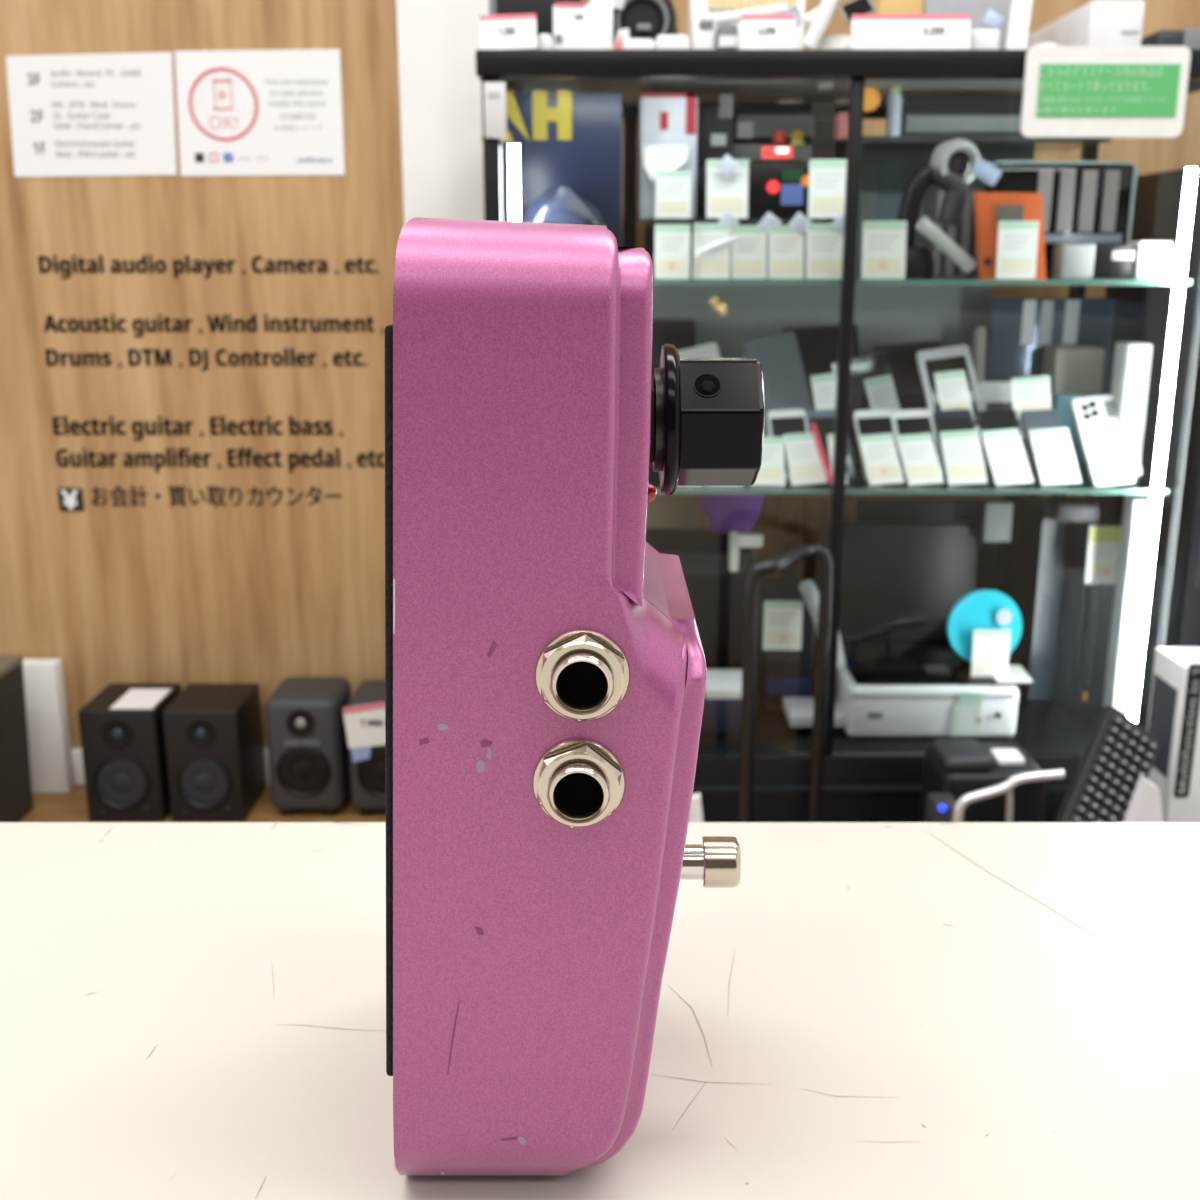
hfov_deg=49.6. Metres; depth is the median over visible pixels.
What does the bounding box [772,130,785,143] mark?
ball
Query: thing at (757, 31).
price card
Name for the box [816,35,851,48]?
bubble wrap
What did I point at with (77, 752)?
baseboard
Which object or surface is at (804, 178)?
lamp
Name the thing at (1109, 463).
price tag
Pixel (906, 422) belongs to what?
smartphone
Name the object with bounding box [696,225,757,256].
clip
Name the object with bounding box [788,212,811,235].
packet
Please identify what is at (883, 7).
carton
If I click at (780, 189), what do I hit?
unit
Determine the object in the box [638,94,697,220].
carton
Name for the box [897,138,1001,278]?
headphones
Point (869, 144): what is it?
glass shelf
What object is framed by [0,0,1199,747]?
wall
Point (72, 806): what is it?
floor
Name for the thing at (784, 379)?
computer
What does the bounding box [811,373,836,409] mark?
price tag
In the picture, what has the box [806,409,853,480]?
smartphone
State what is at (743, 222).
glass shelf
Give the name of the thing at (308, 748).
monitor
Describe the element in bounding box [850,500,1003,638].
panel
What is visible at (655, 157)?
paper slip
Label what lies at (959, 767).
card reader
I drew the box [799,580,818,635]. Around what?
cable
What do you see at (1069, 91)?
sign
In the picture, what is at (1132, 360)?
carton
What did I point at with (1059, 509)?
duct
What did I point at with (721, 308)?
ornament
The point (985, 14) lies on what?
computer
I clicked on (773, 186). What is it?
lamp
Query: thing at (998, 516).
card
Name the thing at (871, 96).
reel
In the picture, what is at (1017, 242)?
price tag
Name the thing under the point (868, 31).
box
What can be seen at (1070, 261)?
box
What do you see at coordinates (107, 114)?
paper notice
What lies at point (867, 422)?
smartphone
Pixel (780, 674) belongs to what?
toolbox
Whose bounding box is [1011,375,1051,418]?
price tag
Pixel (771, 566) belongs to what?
handle
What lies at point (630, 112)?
carton
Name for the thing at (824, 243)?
price tag
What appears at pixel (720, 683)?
paper pad
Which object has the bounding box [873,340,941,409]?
tablet computer
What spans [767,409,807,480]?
smartphone
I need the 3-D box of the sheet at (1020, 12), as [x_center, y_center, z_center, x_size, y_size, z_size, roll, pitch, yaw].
[0.541,-0.754,1.671,0.034,0.110,0.014,0,15,0]
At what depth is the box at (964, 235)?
1.92 m
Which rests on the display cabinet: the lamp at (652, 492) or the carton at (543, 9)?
the carton at (543, 9)
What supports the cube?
on the display cabinet
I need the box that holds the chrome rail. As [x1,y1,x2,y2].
[952,769,1064,821]
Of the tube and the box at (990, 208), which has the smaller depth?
the box at (990, 208)
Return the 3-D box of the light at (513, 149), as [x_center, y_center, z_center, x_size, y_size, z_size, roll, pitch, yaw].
[-0.110,-0.448,1.681,0.012,0.266,0.012,-3,15,-11]
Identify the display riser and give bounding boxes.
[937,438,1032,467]
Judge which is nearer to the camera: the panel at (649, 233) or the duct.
the duct
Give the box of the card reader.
[920,738,1047,821]
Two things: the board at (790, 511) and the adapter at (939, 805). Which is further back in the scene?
the board at (790, 511)
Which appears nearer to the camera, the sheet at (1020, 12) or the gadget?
the sheet at (1020, 12)
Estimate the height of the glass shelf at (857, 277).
0.007 m
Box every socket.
[532,739,625,828]
[535,629,629,722]
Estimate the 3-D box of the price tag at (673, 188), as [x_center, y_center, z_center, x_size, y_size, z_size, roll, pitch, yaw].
[0.101,-0.555,1.780,0.049,0.063,0.010,1,15,4]
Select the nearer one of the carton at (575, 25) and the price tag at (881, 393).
the carton at (575, 25)
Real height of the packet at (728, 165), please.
0.031 m
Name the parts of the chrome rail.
rail leg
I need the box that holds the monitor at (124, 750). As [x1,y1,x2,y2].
[78,683,181,821]
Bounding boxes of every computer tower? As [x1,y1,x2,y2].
[997,494,1068,699]
[1045,499,1121,711]
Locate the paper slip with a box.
[642,145,687,180]
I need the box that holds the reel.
[864,87,879,111]
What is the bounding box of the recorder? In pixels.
[1091,244,1136,278]
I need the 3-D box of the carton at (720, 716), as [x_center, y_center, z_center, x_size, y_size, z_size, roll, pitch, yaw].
[0.177,0.158,1.963,0.091,0.055,0.120,0,15,0]
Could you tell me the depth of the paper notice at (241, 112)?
2.23 m
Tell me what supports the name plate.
attached to the display cabinet
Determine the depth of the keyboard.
1.52 m
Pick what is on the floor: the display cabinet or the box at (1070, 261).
the display cabinet
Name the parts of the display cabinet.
post, rail, glass door, rail, rail, glass door, post, post, rail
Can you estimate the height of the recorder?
0.045 m
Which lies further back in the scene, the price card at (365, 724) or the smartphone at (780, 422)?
the price card at (365, 724)
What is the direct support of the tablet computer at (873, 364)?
on the display cabinet
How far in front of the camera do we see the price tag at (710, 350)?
2.01 m
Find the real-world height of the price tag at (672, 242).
0.069 m
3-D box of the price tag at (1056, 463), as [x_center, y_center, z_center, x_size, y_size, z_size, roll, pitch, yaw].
[0.635,-0.201,1.814,0.054,0.072,0.067,-1,15,-3]
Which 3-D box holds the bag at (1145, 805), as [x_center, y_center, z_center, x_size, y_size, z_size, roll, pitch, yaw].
[0.592,0.242,1.417,0.057,0.103,0.020,0,15,0]
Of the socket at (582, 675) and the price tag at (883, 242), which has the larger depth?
the price tag at (883, 242)
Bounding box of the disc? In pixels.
[947,590,1021,661]
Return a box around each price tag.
[654,225,689,278]
[655,171,691,217]
[692,223,730,278]
[706,160,748,217]
[731,226,766,278]
[753,437,784,485]
[763,601,802,649]
[768,226,803,278]
[783,432,826,485]
[806,223,842,278]
[808,159,846,217]
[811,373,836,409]
[827,434,847,484]
[859,433,903,485]
[861,221,906,278]
[864,374,899,414]
[896,433,943,485]
[934,370,974,420]
[940,430,986,484]
[971,629,1010,675]
[981,428,1033,485]
[995,221,1038,278]
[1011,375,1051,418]
[1029,428,1080,484]
[1080,426,1134,486]
[1085,526,1120,583]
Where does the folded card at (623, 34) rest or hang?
on the display cabinet
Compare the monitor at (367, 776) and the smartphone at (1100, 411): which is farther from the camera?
the monitor at (367, 776)
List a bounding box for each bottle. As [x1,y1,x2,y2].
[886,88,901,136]
[972,327,986,384]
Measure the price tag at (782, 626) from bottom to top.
0.076 m
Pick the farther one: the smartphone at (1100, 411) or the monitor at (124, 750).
the monitor at (124, 750)
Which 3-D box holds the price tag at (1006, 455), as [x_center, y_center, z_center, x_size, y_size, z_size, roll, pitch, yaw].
[0.568,-0.200,1.813,0.053,0.071,0.065,-2,15,-9]
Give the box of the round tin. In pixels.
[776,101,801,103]
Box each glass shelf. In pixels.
[645,219,787,227]
[648,450,1166,488]
[653,276,1185,279]
[812,137,1104,151]
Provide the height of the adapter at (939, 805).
0.152 m
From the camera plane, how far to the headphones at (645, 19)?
1.70 m
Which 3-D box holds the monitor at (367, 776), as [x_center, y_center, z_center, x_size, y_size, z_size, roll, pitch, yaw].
[-0.390,0.275,2.419,0.134,0.226,0.156,0,15,0]
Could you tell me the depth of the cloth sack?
2.11 m
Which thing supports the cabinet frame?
on the floor
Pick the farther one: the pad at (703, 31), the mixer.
the mixer
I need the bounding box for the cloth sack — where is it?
[701,494,763,533]
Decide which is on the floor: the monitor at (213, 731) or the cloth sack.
the monitor at (213, 731)
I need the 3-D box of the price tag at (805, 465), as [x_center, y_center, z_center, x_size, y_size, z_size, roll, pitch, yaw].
[0.286,-0.197,1.812,0.049,0.067,0.061,-2,15,-6]
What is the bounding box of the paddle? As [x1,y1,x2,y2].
[710,3,787,25]
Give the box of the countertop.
[0,820,1199,1199]
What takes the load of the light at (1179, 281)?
on the display cabinet
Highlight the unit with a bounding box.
[748,163,835,222]
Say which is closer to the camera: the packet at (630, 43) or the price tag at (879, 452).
the packet at (630, 43)
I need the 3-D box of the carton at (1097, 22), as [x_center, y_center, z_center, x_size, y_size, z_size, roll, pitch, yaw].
[0.655,-0.765,1.805,0.068,0.068,0.322,0,15,0]
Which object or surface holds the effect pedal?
on the countertop
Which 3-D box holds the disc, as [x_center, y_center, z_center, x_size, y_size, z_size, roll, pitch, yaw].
[0.565,0.040,1.911,0.111,0.110,0.021,0,15,0]
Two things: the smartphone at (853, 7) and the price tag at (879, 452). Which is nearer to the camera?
the smartphone at (853, 7)
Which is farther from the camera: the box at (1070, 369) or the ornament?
the box at (1070, 369)
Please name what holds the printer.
on the display cabinet
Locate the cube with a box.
[716,24,737,48]
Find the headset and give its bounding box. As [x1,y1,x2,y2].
[1141,28,1199,48]
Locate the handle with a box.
[739,543,832,821]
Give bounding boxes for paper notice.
[6,52,176,176]
[175,49,344,175]
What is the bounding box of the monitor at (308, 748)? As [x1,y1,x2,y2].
[265,677,350,814]
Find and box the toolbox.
[756,579,813,711]
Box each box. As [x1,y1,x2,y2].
[834,112,848,140]
[851,15,970,48]
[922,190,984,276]
[970,29,999,48]
[973,192,1045,278]
[1042,346,1104,401]
[1052,244,1095,278]
[1052,393,1108,462]
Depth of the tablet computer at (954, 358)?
2.00 m
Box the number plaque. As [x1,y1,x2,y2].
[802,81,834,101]
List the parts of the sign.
green panel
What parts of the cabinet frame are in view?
door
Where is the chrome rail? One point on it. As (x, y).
(1007, 787)
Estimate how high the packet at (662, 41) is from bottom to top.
0.024 m
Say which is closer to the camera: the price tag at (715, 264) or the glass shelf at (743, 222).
the price tag at (715, 264)
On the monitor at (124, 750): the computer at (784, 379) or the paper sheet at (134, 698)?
the paper sheet at (134, 698)
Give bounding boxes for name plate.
[484,82,506,137]
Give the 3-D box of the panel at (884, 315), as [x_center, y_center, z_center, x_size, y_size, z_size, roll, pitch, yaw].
[0.352,-0.387,2.151,0.571,0.264,0.006,0,15,0]
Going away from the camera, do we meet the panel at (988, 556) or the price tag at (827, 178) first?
the price tag at (827, 178)
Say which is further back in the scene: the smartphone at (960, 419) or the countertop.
the smartphone at (960, 419)
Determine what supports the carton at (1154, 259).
on the display cabinet
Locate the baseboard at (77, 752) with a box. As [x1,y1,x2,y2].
[72,748,269,784]
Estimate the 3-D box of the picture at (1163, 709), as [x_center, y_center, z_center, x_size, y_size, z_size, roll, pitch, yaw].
[0.693,0.155,1.606,0.001,0.114,0.066,0,15,0]
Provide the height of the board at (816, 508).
0.285 m
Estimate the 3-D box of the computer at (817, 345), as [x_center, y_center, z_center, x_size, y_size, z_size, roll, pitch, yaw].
[0.356,-0.337,2.076,0.132,0.202,0.068,0,15,0]
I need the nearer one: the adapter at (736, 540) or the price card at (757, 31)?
the price card at (757, 31)
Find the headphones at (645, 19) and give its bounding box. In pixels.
[613,0,677,45]
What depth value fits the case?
2.05 m
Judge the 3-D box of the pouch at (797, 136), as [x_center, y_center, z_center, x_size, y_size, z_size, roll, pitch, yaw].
[0.285,-0.667,1.877,0.020,0.022,0.022,0,15,0]
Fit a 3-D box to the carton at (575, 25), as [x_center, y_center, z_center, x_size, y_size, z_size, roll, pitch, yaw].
[-0.022,-0.743,1.717,0.077,0.067,0.102,0,15,0]
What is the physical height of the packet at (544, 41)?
0.025 m
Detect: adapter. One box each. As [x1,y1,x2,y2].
[729,532,762,571]
[925,792,956,821]
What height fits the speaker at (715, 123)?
0.170 m
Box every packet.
[537,34,552,48]
[625,39,654,48]
[655,35,689,48]
[717,154,738,177]
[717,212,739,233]
[758,212,781,234]
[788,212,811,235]
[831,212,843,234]
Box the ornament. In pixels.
[709,296,727,315]
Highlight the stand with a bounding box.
[787,0,838,48]
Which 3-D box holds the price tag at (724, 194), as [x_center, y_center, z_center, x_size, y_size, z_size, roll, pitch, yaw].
[0.174,-0.561,1.774,0.057,0.077,0.012,0,15,1]
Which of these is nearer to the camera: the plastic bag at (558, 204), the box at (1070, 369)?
the plastic bag at (558, 204)
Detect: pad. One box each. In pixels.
[691,19,715,48]
[705,669,741,698]
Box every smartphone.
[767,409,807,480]
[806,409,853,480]
[840,0,875,23]
[853,409,902,480]
[892,409,943,480]
[933,409,974,478]
[977,409,1031,480]
[1020,409,1062,480]
[1071,395,1142,481]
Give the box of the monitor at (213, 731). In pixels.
[162,683,265,821]
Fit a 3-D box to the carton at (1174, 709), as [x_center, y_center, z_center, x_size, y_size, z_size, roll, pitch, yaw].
[0.843,0.219,1.619,0.301,0.317,0.087,0,15,0]
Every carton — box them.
[489,0,581,48]
[553,3,612,48]
[623,106,637,246]
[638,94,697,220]
[688,0,804,48]
[700,698,740,734]
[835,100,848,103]
[871,0,922,14]
[1026,0,1144,48]
[1110,342,1152,461]
[1127,241,1174,278]
[1147,647,1199,821]
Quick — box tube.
[1102,495,1149,714]
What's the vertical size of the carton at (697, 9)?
0.099 m
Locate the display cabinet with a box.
[475,49,1199,821]
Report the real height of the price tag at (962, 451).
0.070 m
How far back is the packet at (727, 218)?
1.70 m
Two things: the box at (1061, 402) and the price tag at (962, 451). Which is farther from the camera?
the box at (1061, 402)
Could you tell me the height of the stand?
0.073 m
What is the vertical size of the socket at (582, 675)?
0.013 m
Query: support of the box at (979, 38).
on the display cabinet
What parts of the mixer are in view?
panel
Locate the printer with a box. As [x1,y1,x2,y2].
[827,521,1031,736]
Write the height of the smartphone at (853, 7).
0.037 m
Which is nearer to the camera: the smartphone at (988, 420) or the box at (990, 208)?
the box at (990, 208)
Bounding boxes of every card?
[343,702,384,761]
[480,13,536,48]
[614,28,628,48]
[741,15,794,48]
[983,503,1012,541]
[993,665,1032,682]
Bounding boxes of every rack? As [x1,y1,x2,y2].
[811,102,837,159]
[985,161,1137,277]
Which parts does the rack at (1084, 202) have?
sill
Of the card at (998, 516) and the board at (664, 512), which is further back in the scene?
the board at (664, 512)
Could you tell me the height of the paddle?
0.025 m
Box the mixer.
[733,111,813,142]
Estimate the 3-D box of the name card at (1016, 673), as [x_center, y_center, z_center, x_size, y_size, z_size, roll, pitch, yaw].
[0.606,0.109,1.924,0.058,0.002,0.082,0,15,0]
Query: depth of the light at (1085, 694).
2.00 m
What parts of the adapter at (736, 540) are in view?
arm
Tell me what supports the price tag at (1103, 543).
attached to the computer tower at (1086, 609)
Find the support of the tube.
on the display cabinet
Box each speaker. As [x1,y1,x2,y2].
[0,655,32,821]
[696,95,733,217]
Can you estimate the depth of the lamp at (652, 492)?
0.20 m
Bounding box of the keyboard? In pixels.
[1054,705,1160,821]
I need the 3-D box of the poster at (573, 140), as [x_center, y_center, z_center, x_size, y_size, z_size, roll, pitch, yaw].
[-0.065,-0.584,1.852,0.190,0.242,0.202,0,15,0]
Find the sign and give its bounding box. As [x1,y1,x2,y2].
[1020,46,1190,136]
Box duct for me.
[1044,498,1099,521]
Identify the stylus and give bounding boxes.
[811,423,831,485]
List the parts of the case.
grey lid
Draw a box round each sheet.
[110,689,171,708]
[1006,0,1032,48]
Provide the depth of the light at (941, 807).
1.55 m
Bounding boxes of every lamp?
[647,483,656,502]
[767,180,779,193]
[801,175,808,185]
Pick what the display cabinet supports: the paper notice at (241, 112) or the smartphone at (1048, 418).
the smartphone at (1048, 418)
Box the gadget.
[782,697,846,726]
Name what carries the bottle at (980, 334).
on the display cabinet
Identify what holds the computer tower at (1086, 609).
on the display cabinet
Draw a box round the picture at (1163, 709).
[1148,673,1177,777]
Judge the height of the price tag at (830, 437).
0.065 m
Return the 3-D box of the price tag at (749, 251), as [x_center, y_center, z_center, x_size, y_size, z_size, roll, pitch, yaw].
[0.196,-0.457,1.707,0.046,0.068,0.011,0,15,-2]
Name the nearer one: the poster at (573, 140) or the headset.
the headset
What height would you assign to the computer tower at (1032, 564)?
0.304 m
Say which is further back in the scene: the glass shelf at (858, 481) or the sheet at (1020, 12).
the glass shelf at (858, 481)
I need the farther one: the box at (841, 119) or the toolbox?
the toolbox
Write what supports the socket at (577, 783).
attached to the effect pedal
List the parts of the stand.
leg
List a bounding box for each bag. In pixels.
[520,186,606,225]
[1124,775,1162,821]
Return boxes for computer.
[743,331,812,436]
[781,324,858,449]
[831,350,901,461]
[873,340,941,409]
[916,345,983,440]
[923,0,1011,48]
[978,382,1024,439]
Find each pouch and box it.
[790,130,803,145]
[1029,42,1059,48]
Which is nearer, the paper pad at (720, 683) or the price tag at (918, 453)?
the price tag at (918, 453)
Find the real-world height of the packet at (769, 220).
0.031 m
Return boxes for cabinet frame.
[1086,166,1199,729]
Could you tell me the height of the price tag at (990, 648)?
0.070 m
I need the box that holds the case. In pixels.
[645,529,753,668]
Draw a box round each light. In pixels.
[509,145,519,221]
[938,804,945,811]
[1083,692,1087,699]
[1127,168,1196,721]
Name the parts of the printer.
raised lid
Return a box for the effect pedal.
[385,217,764,1174]
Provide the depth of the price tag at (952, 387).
1.91 m
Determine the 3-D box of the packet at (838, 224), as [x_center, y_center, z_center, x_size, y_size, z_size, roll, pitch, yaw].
[0.318,-0.492,1.703,0.031,0.031,0.004,0,15,0]
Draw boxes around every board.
[646,496,698,528]
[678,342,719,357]
[778,497,800,578]
[802,497,828,656]
[841,497,852,638]
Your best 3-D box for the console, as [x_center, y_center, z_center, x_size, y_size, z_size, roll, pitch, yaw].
[0.108,-0.347,2.105,0.088,0.211,0.070,0,15,0]
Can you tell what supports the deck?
on the unit
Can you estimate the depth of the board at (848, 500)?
2.22 m
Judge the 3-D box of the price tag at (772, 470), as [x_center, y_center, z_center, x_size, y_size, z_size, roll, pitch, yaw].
[0.233,-0.194,1.810,0.048,0.061,0.051,1,15,3]
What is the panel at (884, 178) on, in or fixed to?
on the display cabinet
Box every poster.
[480,91,621,246]
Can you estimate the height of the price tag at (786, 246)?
0.068 m
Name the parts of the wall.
yen symbol plate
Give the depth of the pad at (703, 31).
1.65 m
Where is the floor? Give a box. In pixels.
[20,785,385,821]
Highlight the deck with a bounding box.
[733,144,811,162]
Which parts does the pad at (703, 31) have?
grey panel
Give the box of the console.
[652,318,695,377]
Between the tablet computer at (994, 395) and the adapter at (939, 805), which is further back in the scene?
the tablet computer at (994, 395)
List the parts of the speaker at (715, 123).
maker plate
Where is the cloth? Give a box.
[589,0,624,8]
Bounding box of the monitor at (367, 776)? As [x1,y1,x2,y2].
[347,680,385,814]
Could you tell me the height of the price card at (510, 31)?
0.044 m
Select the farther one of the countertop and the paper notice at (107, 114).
the paper notice at (107, 114)
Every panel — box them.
[644,119,846,275]
[653,285,990,376]
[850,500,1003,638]
[856,152,1033,275]
[985,298,1115,393]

